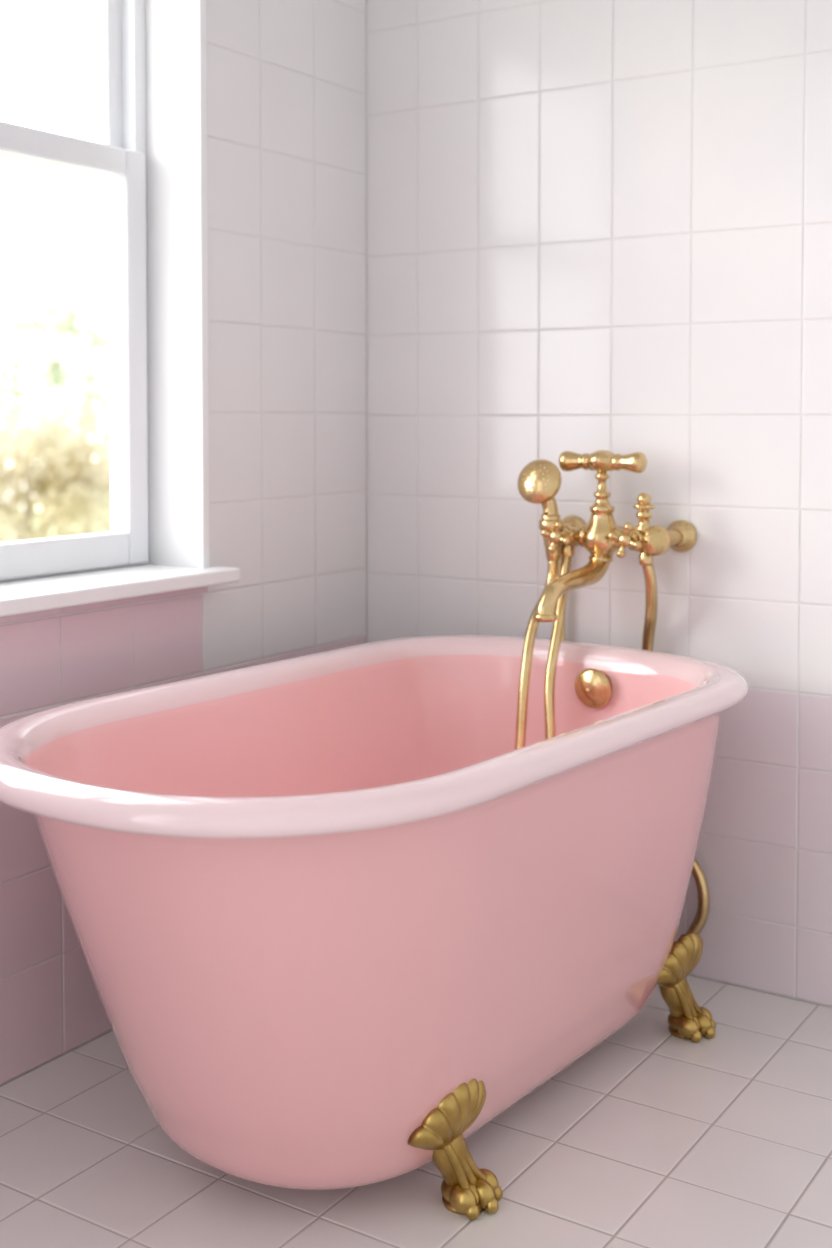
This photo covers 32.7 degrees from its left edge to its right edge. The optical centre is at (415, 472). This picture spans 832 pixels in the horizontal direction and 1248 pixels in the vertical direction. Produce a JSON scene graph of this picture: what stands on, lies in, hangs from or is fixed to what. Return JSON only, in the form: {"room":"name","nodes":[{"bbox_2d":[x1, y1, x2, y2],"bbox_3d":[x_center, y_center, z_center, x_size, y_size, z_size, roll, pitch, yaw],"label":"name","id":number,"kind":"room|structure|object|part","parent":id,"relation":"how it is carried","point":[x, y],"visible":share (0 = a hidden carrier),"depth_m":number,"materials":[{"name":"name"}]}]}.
{"room":"bathroom","nodes":[
{"label":"bathroom","id":0,"kind":"room"},
{"bbox_2d":[0,0,366,1086],"bbox_3d":[-1.211,-0.245,1.590,0.221,2.708,3.724,1,3,33],"label":"wall","id":1,"kind":"structure","parent":0,"point":[286,79],"depth_m":2.78,"materials":[{"name":"tile"}]},
{"bbox_2d":[0,0,148,581],"bbox_3d":[-0.822,-0.471,2.267,0.088,1.377,1.055,1,3,33],"label":"window","id":2,"kind":"structure","parent":1,"relation":"in","point":[133,11],"depth_m":2.65,"materials":[{"name":"white"}]},
{"bbox_3d":[-0.840,-0.838,2.264,0.037,0.599,1.015,1,3,33],"label":"upper sash","id":3,"kind":"part","parent":2,"relation":"part of","materials":[{"name":"glass"}]},
{"bbox_3d":[-0.803,-0.199,2.265,0.043,0.773,1.027,1,3,33],"label":"lower sash","id":4,"kind":"part","parent":2,"relation":"part of","materials":[{"name":"glass"}]},
{"bbox_2d":[0,564,239,616],"bbox_3d":[-0.738,0.207,2.221,0.227,0.026,1.163,1,3,33],"label":"window sill","id":5,"kind":"structure","parent":1,"relation":"attached to","point":[30,595],"depth_m":2.41,"materials":[{"name":"white paint"}]},
{"bbox_2d":[145,0,208,567],"bbox_3d":[-0.771,-0.479,2.233,0.210,1.395,1.093,1,3,33],"label":"lining","id":6,"kind":"object","parent":1,"relation":"attached to","point":[175,30],"visible":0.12,"depth_m":2.66,"materials":[{"name":"white paint"}]},
{"bbox_2d":[0,976,831,1247],"bbox_3d":[0.272,1.093,0.709,3.283,0.101,3.673,1,3,33],"label":"floor","id":7,"kind":"structure","parent":0,"point":[652,1137],"depth_m":2.04,"materials":[{"name":"tile"}]},
{"bbox_2d":[0,635,748,1219],"bbox_3d":[-0.039,0.666,2.199,0.771,0.641,1.330,2,3,37],"label":"bathtub","id":8,"kind":"object","parent":7,"relation":"on","point":[330,921],"visible":1,"depth_m":1.87,"materials":[{"name":"pink ceramic"}]},
{"bbox_2d":[366,0,831,1007],"bbox_3d":[1.229,-0.274,2.344,3.495,2.708,0.201,1,3,33],"label":"wall","id":9,"kind":"structure","parent":0,"point":[592,226],"depth_m":2.74,"materials":[{"name":"tile"}]},
{"bbox_2d":[514,450,709,933],"bbox_3d":[0.319,0.465,2.611,0.344,1.008,0.390,1,3,33],"label":"faucet","id":10,"kind":"object","parent":9,"relation":"attached to","point":[539,481],"visible":0.68,"depth_m":2.66,"materials":[{"name":"gold metal"}]},
{"bbox_3d":[0.291,0.201,2.610,0.046,0.119,0.245,2,3,36],"label":"spout","id":11,"kind":"part","parent":10,"relation":"part of","materials":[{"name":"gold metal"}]},
{"bbox_3d":[0.352,-0.021,2.685,0.177,0.042,0.061,1,3,33],"label":"tee handle","id":12,"kind":"part","parent":10,"relation":"part of","materials":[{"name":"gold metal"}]},
{"label":"outside","id":13,"kind":"structure","parent":0,"visible":0},
{"bbox_2d":[0,507,109,539],"bbox_3d":[-18.387,4.106,32.999,57.000,0.200,90.000,1,3,33],"label":"lawn","id":14,"kind":"structure","parent":13,"point":[52,530],"depth_m":68.36,"materials":[{"name":"green plant"}]},
{"bbox_2d":[0,275,80,465],"bbox_3d":[-8.940,0.420,24.390,4.633,7.823,5.676,1,3,33],"label":"tree","id":15,"kind":"object","parent":14,"relation":"on","point":[38,324],"visible":0.88,"depth_m":25.20,"materials":[{"name":"beige plant"}]},
{"bbox_2d":[0,184,108,539],"bbox_3d":[-9.849,-1.471,34.086,5.485,10.859,4.722,-2,3,-35],"label":"tree","id":16,"kind":"object","parent":14,"relation":"on","point":[72,315],"visible":0.65,"depth_m":34.13,"materials":[{"name":"beige plant"}]},
{"bbox_2d":[0,387,109,541],"bbox_3d":[-6.161,1.510,22.057,3.112,5.824,3.625,0,2,8],"label":"tree","id":17,"kind":"object","parent":14,"relation":"on","point":[69,491],"visible":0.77,"depth_m":21.90,"materials":[{"name":"beige plant"}]},
{"bbox_2d":[21,298,109,532],"bbox_3d":[-8.623,-0.249,35.614,4.797,8.299,4.653,1,3,33],"label":"tree","id":18,"kind":"object","parent":14,"relation":"on","point":[100,395],"visible":0.34,"depth_m":35.46,"materials":[{"name":"beige plant"}]},
{"bbox_2d":[43,397,110,532],"bbox_3d":[-5.661,1.327,27.850,3.420,5.746,3.526,-2,3,-36],"label":"tree","id":19,"kind":"object","parent":14,"relation":"on","point":[102,519],"visible":0.02,"depth_m":27.28,"materials":[{"name":"beige plant"}]}
]}

